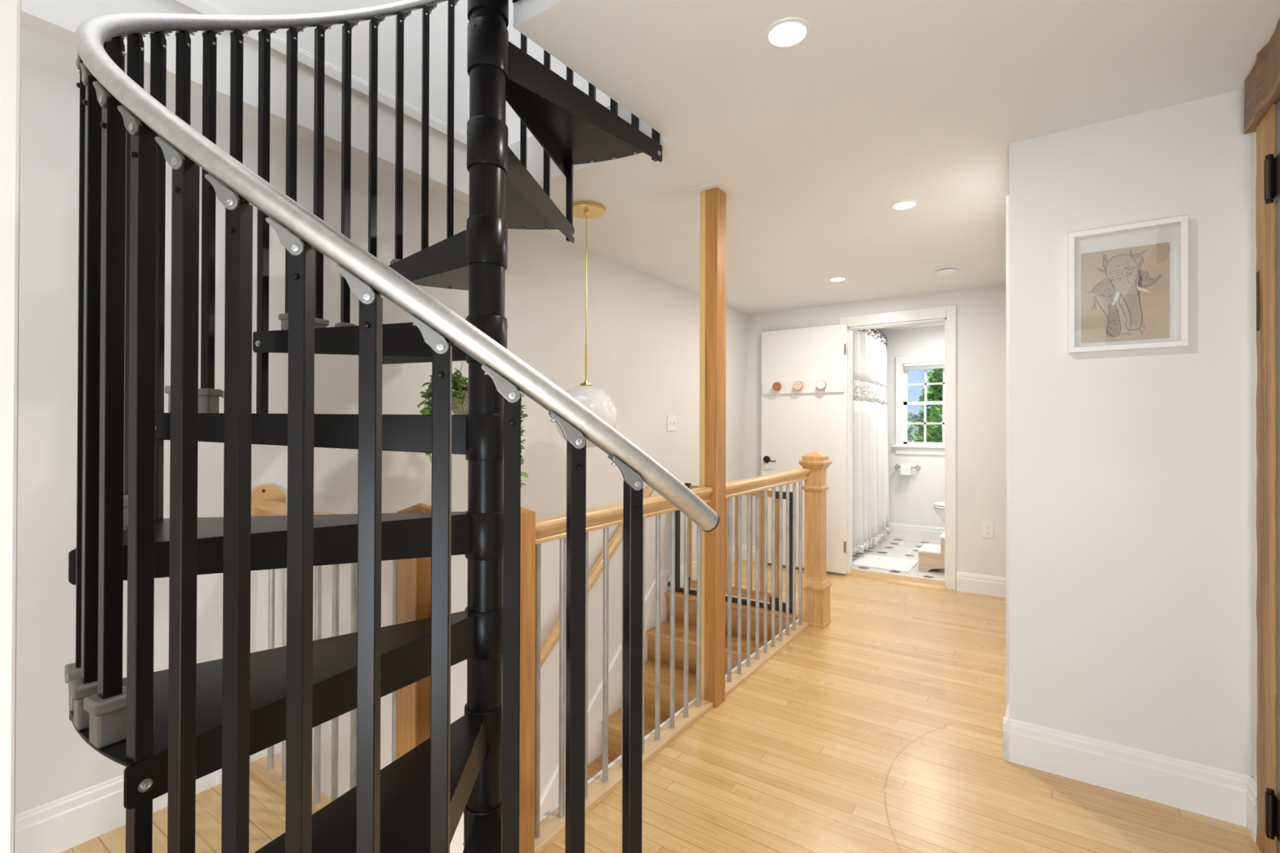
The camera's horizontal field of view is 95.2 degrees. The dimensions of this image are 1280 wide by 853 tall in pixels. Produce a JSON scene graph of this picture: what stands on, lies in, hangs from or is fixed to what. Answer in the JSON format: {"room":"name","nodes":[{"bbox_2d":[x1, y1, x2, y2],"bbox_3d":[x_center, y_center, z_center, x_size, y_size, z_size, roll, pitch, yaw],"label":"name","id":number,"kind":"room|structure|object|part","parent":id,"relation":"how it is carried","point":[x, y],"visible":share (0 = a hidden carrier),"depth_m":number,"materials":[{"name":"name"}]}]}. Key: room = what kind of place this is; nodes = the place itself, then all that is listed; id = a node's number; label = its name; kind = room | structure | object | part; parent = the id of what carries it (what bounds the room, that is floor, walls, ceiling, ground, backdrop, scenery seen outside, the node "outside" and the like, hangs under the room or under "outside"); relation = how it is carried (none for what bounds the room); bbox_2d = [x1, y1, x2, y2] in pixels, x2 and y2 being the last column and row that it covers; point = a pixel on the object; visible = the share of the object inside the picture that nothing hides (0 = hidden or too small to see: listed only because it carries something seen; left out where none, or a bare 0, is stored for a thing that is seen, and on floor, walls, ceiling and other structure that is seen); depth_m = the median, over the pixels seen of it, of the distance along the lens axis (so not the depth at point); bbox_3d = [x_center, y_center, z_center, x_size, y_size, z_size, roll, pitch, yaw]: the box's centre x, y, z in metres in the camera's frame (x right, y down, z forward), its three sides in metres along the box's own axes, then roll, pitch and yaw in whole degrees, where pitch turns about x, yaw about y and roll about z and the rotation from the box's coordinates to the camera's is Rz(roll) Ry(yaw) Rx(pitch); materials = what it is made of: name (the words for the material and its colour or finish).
{"room":"stair landing hallway","nodes":[
{"label":"stair landing hallway","id":0,"kind":"room"},
{"bbox_2d":[21,0,610,204],"bbox_3d":[-1.533,-2.422,1.802,0.330,2.750,7.200,0,0,35],"label":"ceiling","id":1,"kind":"structure","parent":0,"point":[58,20],"depth_m":2.19,"materials":[{"name":"paint"}]},
{"bbox_2d":[169,0,466,146],"bbox_3d":[-1.394,-1.285,1.699,0.016,0.056,7.200,0,0,35],"label":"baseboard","id":2,"kind":"structure","parent":1,"relation":"attached to","point":[277,45],"depth_m":2.10,"materials":[{"name":"paint"}]},
{"bbox_2d":[14,27,749,852],"bbox_3d":[-1.314,1.380,2.173,0.210,4.850,8.100,0,0,35],"label":"wall","id":3,"kind":"structure","parent":0,"point":[643,329],"depth_m":2.27,"materials":[{"name":"paint"}]},
{"bbox_2d":[14,546,734,852],"bbox_3d":[-1.333,1.130,2.103,0.018,0.150,7.960,0,0,35],"label":"baseboard","id":4,"kind":"structure","parent":3,"relation":"attached to","point":[61,824],"depth_m":1.68,"materials":[{"name":"paint"}]},
{"bbox_2d":[540,484,653,667],"bbox_3d":[-0.637,1.332,3.071,0.138,1.878,2.402,0,0,35],"label":"wall handrail","id":5,"kind":"object","parent":3,"relation":"attached to","point":[553,637],"visible":0.13,"depth_m":3.50,"materials":[{"name":"brown wood"}]},
{"bbox_2d":[539,569,670,817],"bbox_3d":[-0.555,2.376,3.232,0.016,2.633,2.725,0,0,35],"label":"trim","id":6,"kind":"structure","parent":3,"relation":"attached to","point":[549,799],"depth_m":3.76,"materials":[{"name":"paint"}]},
{"bbox_2d":[666,414,675,431],"bbox_3d":[0.236,-0.025,4.290,0.021,0.116,0.116,0,0,35],"label":"light switch","id":7,"kind":"object","parent":3,"relation":"attached to","point":[671,420],"visible":1,"depth_m":4.29,"materials":[{"name":"white plastic"}]},
{"bbox_2d":[60,560,1261,852],"bbox_3d":[0.479,1.325,0.888,4.620,0.240,8.020,0,0,35],"label":"floor","id":8,"kind":"structure","parent":0,"point":[877,729],"depth_m":2.02,"materials":[{"name":"brown wood"}]},
{"bbox_2d":[0,0,21,852],"bbox_3d":[-0.769,-0.250,0.585,0.130,2.900,0.187,0,0,35],"label":"door frame","id":9,"kind":"structure","parent":8,"relation":"on","point":[10,10],"depth_m":0.62,"materials":[{"name":"paint"}]},
{"bbox_2d":[249,484,396,814],"bbox_3d":[-0.989,0.703,1.826,0.898,1.003,0.136,0,0,35],"label":"guard railing","id":10,"kind":"object","parent":8,"relation":"on","point":[267,500],"visible":0.38,"depth_m":1.84,"materials":[{"name":"brown wood"}]},
{"bbox_3d":[-0.991,1.194,1.824,0.898,0.021,0.072,0,0,35],"label":"rail","id":11,"kind":"part","parent":10,"relation":"part of","materials":[{"name":"brown wood"}]},
{"bbox_3d":[-0.966,0.304,1.812,0.844,0.088,0.067,0,0,35],"label":"rail","id":12,"kind":"part","parent":10,"relation":"part of","materials":[{"name":"brown wood"}]},
{"bbox_2d":[64,0,719,852],"bbox_3d":[-0.377,-0.545,1.469,1.569,3.500,1.544,0,0,35],"label":"spiral staircase","id":13,"kind":"structure","parent":8,"relation":"on","point":[172,728],"depth_m":0.85,"materials":[{"name":"black metal"}]},
{"bbox_3d":[-0.496,-1.050,1.496,1.295,2.435,1.513,0,0,2],"label":"handrail","id":14,"kind":"part","parent":13,"relation":"part of","materials":[{"name":"metal"}]},
{"bbox_2d":[416,361,528,487],"bbox_3d":[-0.609,-0.138,2.152,0.390,0.741,0.453,0,0,-18],"label":"hanging plant","id":15,"kind":"object","parent":13,"relation":"hanging from","point":[460,384],"visible":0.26,"depth_m":2.07,"materials":[{"name":"green plant"}]},
{"bbox_3d":[-0.606,-0.070,2.150,0.176,0.115,0.176,0,0,35],"label":"pot","id":16,"kind":"part","parent":15,"relation":"part of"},
{"bbox_2d":[395,502,431,759],"bbox_3d":[-0.583,0.704,1.549,0.085,1.002,0.085,0,0,35],"label":"post","id":17,"kind":"object","parent":8,"relation":"on","point":[413,575],"visible":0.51,"depth_m":1.51,"materials":[{"name":"brown wood"}]},
{"bbox_2d":[519,506,535,852],"bbox_3d":[-0.350,0.711,1.618,0.086,0.990,0.083,0,0,35],"label":"post","id":18,"kind":"object","parent":8,"relation":"on","point":[527,556],"visible":0.26,"depth_m":1.60,"materials":[{"name":"brown wood"}]},
{"bbox_2d":[539,618,798,822],"bbox_3d":[0.278,1.324,2.612,0.014,0.256,2.650,0,0,35],"label":"trim","id":19,"kind":"structure","parent":8,"relation":"attached to","point":[554,808],"depth_m":2.26,"materials":[{"name":"paint"}]},
{"bbox_2d":[533,468,810,852],"bbox_3d":[0.346,0.732,2.626,0.070,0.962,2.368,0,0,35],"label":"guard railing","id":20,"kind":"object","parent":8,"relation":"on","point":[553,527],"visible":0.8,"depth_m":2.30,"materials":[{"name":"brown wood"}]},
{"bbox_3d":[-0.020,1.199,2.095,0.070,0.021,1.084,0,0,35],"label":"rail","id":21,"kind":"part","parent":20,"relation":"part of","materials":[{"name":"brown wood"}]},
{"bbox_3d":[-0.018,0.300,2.100,0.067,0.081,1.084,0,0,35],"label":"rail","id":22,"kind":"part","parent":20,"relation":"part of","materials":[{"name":"brown wood"}]},
{"bbox_3d":[0.671,1.205,3.097,0.070,0.021,1.175,0,0,35],"label":"rail","id":23,"kind":"part","parent":20,"relation":"part of","materials":[{"name":"brown wood"}]},
{"bbox_3d":[0.679,0.293,3.110,0.067,0.079,1.197,0,0,35],"label":"rail","id":24,"kind":"part","parent":20,"relation":"part of","materials":[{"name":"brown wood"}]},
{"bbox_2d":[587,590,798,780],"bbox_3d":[-0.090,2.386,3.004,1.032,2.350,2.562,0,0,35],"label":"staircase","id":25,"kind":"structure","parent":8,"relation":"attached to","point":[595,766],"depth_m":3.88,"materials":[{"name":"brown wood"}]},
{"bbox_2d":[699,186,726,707],"bbox_3d":[0.321,0.087,2.579,0.087,2.250,0.087,0,0,35],"label":"post","id":26,"kind":"object","parent":8,"relation":"on","point":[713,257],"visible":0.89,"depth_m":2.54,"materials":[{"name":"brown wood"}]},
{"bbox_2d":[667,483,792,613],"bbox_3d":[0.615,0.817,4.090,0.965,0.805,0.036,0,0,35],"label":"safety gate","id":27,"kind":"object","parent":8,"relation":"on","point":[692,583],"visible":0.32,"depth_m":3.98,"materials":[{"name":"grey metal"}]},
{"bbox_3d":[0.638,0.450,4.077,0.700,0.040,0.022,0,0,35],"label":"rail","id":28,"kind":"part","parent":27,"relation":"part of","materials":[{"name":"brown wood"}]},
{"bbox_3d":[0.635,1.145,4.074,0.700,0.060,0.022,0,0,35],"label":"rail","id":29,"kind":"part","parent":27,"relation":"part of","materials":[{"name":"brown wood"}]},
{"bbox_2d":[798,450,832,629],"bbox_3d":[1.086,0.685,3.620,0.160,1.068,0.160,0,0,35],"label":"newel post","id":30,"kind":"object","parent":8,"relation":"on","point":[815,584],"visible":0.91,"depth_m":3.57,"materials":[{"name":"brown wood"}]},
{"bbox_3d":[1.087,0.380,3.621,0.128,0.034,0.128,0,0,35],"label":"collar moulding","id":31,"kind":"part","parent":30,"relation":"part of","materials":[{"name":"brown wood"}]},
{"bbox_3d":[1.086,0.959,3.618,0.158,0.071,0.158,0,0,35],"label":"moulding","id":32,"kind":"part","parent":30,"relation":"part of","materials":[{"name":"brown wood"}]},
{"bbox_2d":[1255,103,1276,852],"bbox_3d":[1.789,0.170,1.617,0.090,2.085,0.160,0,0,35],"label":"door","id":33,"kind":"structure","parent":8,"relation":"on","point":[1265,214],"depth_m":1.63,"materials":[{"name":"brown wood"}]},
{"bbox_2d":[1244,18,1279,133],"bbox_3d":[1.405,-0.958,1.079,0.113,0.164,1.562,0,0,35],"label":"lintel beam","id":34,"kind":"structure","parent":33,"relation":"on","point":[1262,84],"depth_m":1.60,"materials":[{"name":"brown wood"}]},
{"bbox_2d":[741,284,1006,577],"bbox_3d":[1.851,0.102,4.815,2.220,2.250,0.110,0,0,35],"label":"wall","id":35,"kind":"structure","parent":0,"point":[980,312],"depth_m":4.33,"materials":[{"name":"paint"}]},
{"bbox_2d":[741,544,1005,597],"bbox_3d":[1.819,1.157,4.752,2.198,0.140,0.018,0,0,35],"label":"baseboard","id":36,"kind":"structure","parent":35,"relation":"attached to","point":[991,585],"depth_m":4.29,"materials":[{"name":"paint"}]},
{"bbox_2d":[846,568,946,589],"bbox_3d":[2.039,1.212,4.660,0.735,0.030,0.140,0,0,35],"label":"threshold","id":37,"kind":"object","parent":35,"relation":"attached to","point":[935,584],"depth_m":4.63,"materials":[{"name":"brown wood"}]},
{"bbox_2d":[839,305,955,590],"bbox_3d":[2.046,0.158,4.669,0.859,2.137,0.128,0,0,35],"label":"door frame","id":38,"kind":"structure","parent":35,"relation":"in","point":[948,312],"depth_m":4.43,"materials":[{"name":"paint"}]},
{"bbox_2d":[761,324,847,573],"bbox_3d":[1.382,0.182,4.981,0.749,2.048,0.088,0,0,35],"label":"door","id":39,"kind":"structure","parent":38,"relation":"attached to","point":[794,426],"depth_m":4.97,"materials":[{"name":"paint"}]},
{"bbox_3d":[1.136,0.291,5.129,0.132,0.062,0.052,0,0,35],"label":"lever handle","id":40,"kind":"part","parent":39,"relation":"part of","materials":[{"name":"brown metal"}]},
{"bbox_2d":[762,378,844,395],"bbox_3d":[1.364,-0.336,4.961,0.702,0.107,0.076,0,0,35],"label":"peg rack","id":41,"kind":"object","parent":39,"relation":"attached to","point":[821,385],"visible":1,"depth_m":4.94,"materials":[{"name":"paint"}]},
{"bbox_2d":[982,521,993,537],"bbox_3d":[2.538,0.754,4.264,0.070,0.115,0.010,0,0,35],"label":"wall outlet","id":42,"kind":"object","parent":35,"relation":"attached to","point":[987,526],"visible":1,"depth_m":4.26,"materials":[{"name":"white plastic"}]},
{"bbox_2d":[507,0,1279,314],"bbox_3d":[0.550,-1.149,0.903,4.520,0.210,8.100,0,0,35],"label":"ceiling","id":43,"kind":"structure","parent":0,"point":[883,103],"depth_m":1.89,"materials":[{"name":"paint"}]},
{"bbox_2d":[554,200,617,448],"bbox_3d":[-0.255,-0.468,2.777,0.300,1.142,0.300,0,0,35],"label":"pendant lamp","id":44,"kind":"object","parent":43,"relation":"hanging from","point":[594,398],"visible":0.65,"depth_m":2.70,"materials":[{"name":"white glass"}]},
{"bbox_3d":[-0.257,-0.047,2.775,0.300,0.300,0.300,0,0,35],"label":"globe","id":45,"kind":"part","parent":44,"relation":"part of","materials":[{"name":"white glass"}]},
{"bbox_3d":[-0.256,-0.293,2.776,0.060,0.201,0.060,0,0,35],"label":"stem","id":46,"kind":"part","parent":44,"relation":"part of","materials":[{"name":"gold metal"}]},
{"bbox_3d":[-0.255,-0.699,2.778,0.005,0.620,0.006,0,0,35],"label":"cord","id":47,"kind":"part","parent":44,"relation":"part of","materials":[{"name":"gold metal"}]},
{"bbox_2d":[689,181,737,197],"bbox_3d":[0.326,-1.036,2.576,0.160,0.004,0.150,0,0,35],"label":"plate","id":48,"kind":"object","parent":43,"relation":"attached to","point":[722,185],"visible":0.64,"depth_m":2.54,"materials":[{"name":"paint"}]},
{"bbox_2d":[764,17,810,48],"bbox_3d":[0.390,-1.038,1.546,0.120,0.005,0.120,0,0,35],"label":"recessed light","id":49,"kind":"object","parent":43,"relation":"in","point":[788,32],"visible":1,"depth_m":1.54,"materials":[{"name":"white plastic"}]},
{"bbox_2d":[828,276,846,281],"bbox_3d":[1.374,-1.024,4.064,0.120,0.005,0.120,0,0,35],"label":"recessed light","id":50,"kind":"object","parent":43,"relation":"in","point":[835,278],"visible":1,"depth_m":4.05,"materials":[{"name":"white plastic"}]},
{"bbox_2d":[890,199,918,209],"bbox_3d":[1.230,-1.031,2.720,0.120,0.005,0.120,0,0,35],"label":"recessed light","id":51,"kind":"object","parent":43,"relation":"in","point":[909,203],"visible":1,"depth_m":2.71,"materials":[{"name":"white plastic"}]},
{"bbox_2d":[934,266,959,277],"bbox_3d":[1.997,-1.004,3.804,0.140,0.046,0.140,0,0,35],"label":"smoke detector","id":52,"kind":"object","parent":43,"relation":"attached to","point":[945,271],"visible":1,"depth_m":3.76,"materials":[{"name":"white plastic"}]},
{"bbox_2d":[852,535,944,581],"bbox_3d":[2.551,1.317,5.503,2.550,0.230,1.830,0,0,35],"label":"floor","id":53,"kind":"structure","parent":0,"point":[906,548],"depth_m":5.55,"materials":[{"name":"tile"}]},
{"bbox_2d":[852,554,918,572],"bbox_3d":[2.151,1.194,5.130,0.475,0.010,0.500,0,0,35],"label":"bath mat","id":54,"kind":"object","parent":53,"relation":"on","point":[904,565],"visible":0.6,"depth_m":5.10,"materials":[{"name":"white fabric"}]},
{"bbox_2d":[917,532,944,572],"bbox_3d":[2.581,1.050,4.893,0.413,0.300,0.368,0,0,35],"label":"step stool","id":55,"kind":"object","parent":53,"relation":"on","point":[931,556],"visible":0.43,"depth_m":4.82,"materials":[{"name":"brown wood"}]},
{"bbox_2d":[933,502,944,521],"bbox_3d":[3.273,0.820,5.536,0.898,0.770,0.400,0,0,35],"label":"toilet","id":56,"kind":"object","parent":53,"relation":"on","point":[939,507],"visible":0.18,"depth_m":5.67,"materials":[{"name":"white ceramic"}]},
{"bbox_3d":[3.174,0.786,5.605,0.656,0.020,0.384,0,0,35],"label":"seat","id":57,"kind":"part","parent":56,"relation":"part of","materials":[{"name":"white plastic"}]},
{"bbox_3d":[3.174,0.761,5.605,0.648,0.022,0.380,0,0,35],"label":"lid","id":58,"kind":"part","parent":56,"relation":"part of","materials":[{"name":"white plastic"}]},
{"bbox_2d":[871,322,944,332],"bbox_3d":[2.573,-1.118,5.534,2.550,0.100,1.980,0,0,35],"label":"ceiling","id":59,"kind":"structure","parent":0,"point":[940,324],"depth_m":6.24,"materials":[{"name":"paint"}]},
{"bbox_2d":[873,325,944,527],"bbox_3d":[3.108,0.087,6.311,2.550,2.300,0.120,0,0,35],"label":"wall","id":60,"kind":"structure","parent":0,"point":[913,497],"depth_m":6.34,"materials":[{"name":"paint"}]},
{"bbox_2d":[871,328,887,342],"bbox_3d":[2.260,-0.940,5.718,0.110,0.056,1.832,0,0,35],"label":"curtain rod","id":61,"kind":"object","parent":60,"relation":"attached to","point":[874,330],"visible":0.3,"depth_m":5.92,"materials":[{"name":"silver metal"}]},
{"bbox_2d":[852,328,889,555],"bbox_3d":[2.230,0.108,5.672,0.174,2.048,1.592,0,0,35],"label":"shower curtain","id":62,"kind":"object","parent":61,"relation":"hanging from","point":[870,488],"visible":0.76,"depth_m":5.49,"materials":[{"name":"white fabric"}]},
{"bbox_3d":[2.233,-0.633,5.675,0.138,0.450,1.591,0,0,35],"label":"panel","id":63,"kind":"part","parent":62,"relation":"part of","materials":[{"name":"white fabric"}]},
{"bbox_3d":[2.228,0.422,5.668,0.168,1.300,1.578,0,0,35],"label":"panel","id":64,"kind":"part","parent":62,"relation":"part of","materials":[{"name":"white fabric"}]},
{"bbox_2d":[894,464,920,470],"bbox_3d":[2.897,0.442,6.334,0.257,0.052,0.078,0,0,35],"label":"paper holder","id":65,"kind":"object","parent":60,"relation":"attached to","point":[897,466],"visible":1,"depth_m":6.30,"materials":[{"name":"silver metal"}]},
{"bbox_2d":[900,463,912,475],"bbox_3d":[2.881,0.462,6.316,0.100,0.119,0.095,0,0,35],"label":"toilet roll","id":66,"kind":"object","parent":65,"relation":"on","point":[905,468],"visible":1,"depth_m":6.28,"materials":[{"name":"white paper"}]},
{"bbox_3d":[2.981,0.442,6.276,0.052,0.052,0.078,0,0,35],"label":"mounting post","id":67,"kind":"part","parent":65,"relation":"part of","materials":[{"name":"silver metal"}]},
{"bbox_2d":[885,523,944,541],"bbox_3d":[3.395,1.137,6.022,1.750,0.140,0.018,0,0,35],"label":"baseboard","id":68,"kind":"structure","parent":60,"relation":"attached to","point":[933,533],"depth_m":6.30,"materials":[{"name":"paint"}]},
{"bbox_2d":[892,354,944,455],"bbox_3d":[3.194,-0.231,6.166,0.980,1.065,0.065,0,0,35],"label":"window frame","id":69,"kind":"structure","parent":60,"relation":"in","point":[900,448],"depth_m":6.38,"materials":[{"name":"paint"}]},
{"bbox_2d":[903,361,944,370],"bbox_3d":[3.207,-0.652,6.184,0.760,0.068,0.040,0,0,35],"label":"window blind","id":70,"kind":"object","parent":69,"relation":"attached to","point":[937,364],"visible":0.6,"depth_m":6.27,"materials":[{"name":"white fabric"}]},
{"bbox_2d":[903,364,944,444],"bbox_3d":[3.239,-0.242,6.231,0.780,0.892,0.063,0,0,35],"label":"window","id":71,"kind":"structure","parent":60,"relation":"in","point":[906,402],"depth_m":6.33,"materials":[{"name":"paint"}]},
{"bbox_2d":[1008,88,1253,776],"bbox_3d":[2.386,0.095,2.967,0.762,2.250,2.545,0,0,35],"label":"wall","id":72,"kind":"structure","parent":0,"point":[1131,551],"depth_m":1.93,"materials":[{"name":"paint"}]},
{"bbox_2d":[1005,195,1008,710],"bbox_3d":[1.757,0.158,2.741,0.017,2.120,1.130,0,0,35],"label":"closet door","id":73,"kind":"structure","parent":72,"relation":"in","point":[1007,196],"depth_m":2.28,"materials":[{"name":"paint"}]},
{"bbox_2d":[1068,214,1188,353],"bbox_3d":[1.611,-0.461,1.941,0.305,0.413,0.030,0,0,35],"label":"framed picture","id":74,"kind":"object","parent":72,"relation":"attached to","point":[1128,290],"visible":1,"depth_m":1.94,"materials":[{"name":"paper"}]},
{"bbox_2d":[1003,702,1257,842],"bbox_3d":[1.616,1.139,1.986,0.673,0.150,0.184,0,0,42],"label":"baseboard","id":75,"kind":"structure","parent":72,"relation":"attached to","point":[1231,797],"depth_m":1.92,"materials":[{"name":"paint"}]},
{"bbox_2d":[1252,132,1257,782],"bbox_3d":[0.353,0.074,-0.532,0.135,2.250,5.525,0,0,35],"label":"wall","id":76,"kind":"structure","parent":0,"point":[1254,134],"depth_m":1.76,"materials":[{"name":"paint"}]},
{"bbox_2d":[1263,99,1279,852],"bbox_3d":[1.455,0.164,1.189,0.059,2.068,0.932,0,0,35],"label":"door","id":77,"kind":"structure","parent":76,"relation":"in","point":[1271,165],"depth_m":1.56,"materials":[{"name":"wood"}]},
{"label":"outside","id":78,"kind":"structure","parent":0,"visible":0},
{"bbox_3d":[12.536,4.426,19.934,26.000,0.200,32.900,0,0,35],"label":"yard","id":79,"kind":"structure","parent":78,"visible":0},
{"bbox_2d":[907,412,941,442],"bbox_3d":[7.078,1.953,15.854,3.448,4.677,3.407,0,0,2],"label":"leafy shrub","id":80,"kind":"object","parent":79,"relation":"on","point":[914,417],"visible":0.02,"depth_m":15.27,"materials":[{"name":"green plant"}]},
{"bbox_2d":[910,368,942,442],"bbox_3d":[6.627,1.354,12.494,2.496,5.842,2.400,0,0,35],"label":"tree","id":81,"kind":"object","parent":79,"relation":"on","point":[935,392],"visible":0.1,"depth_m":12.40,"materials":[{"name":"green plant"}]}
]}

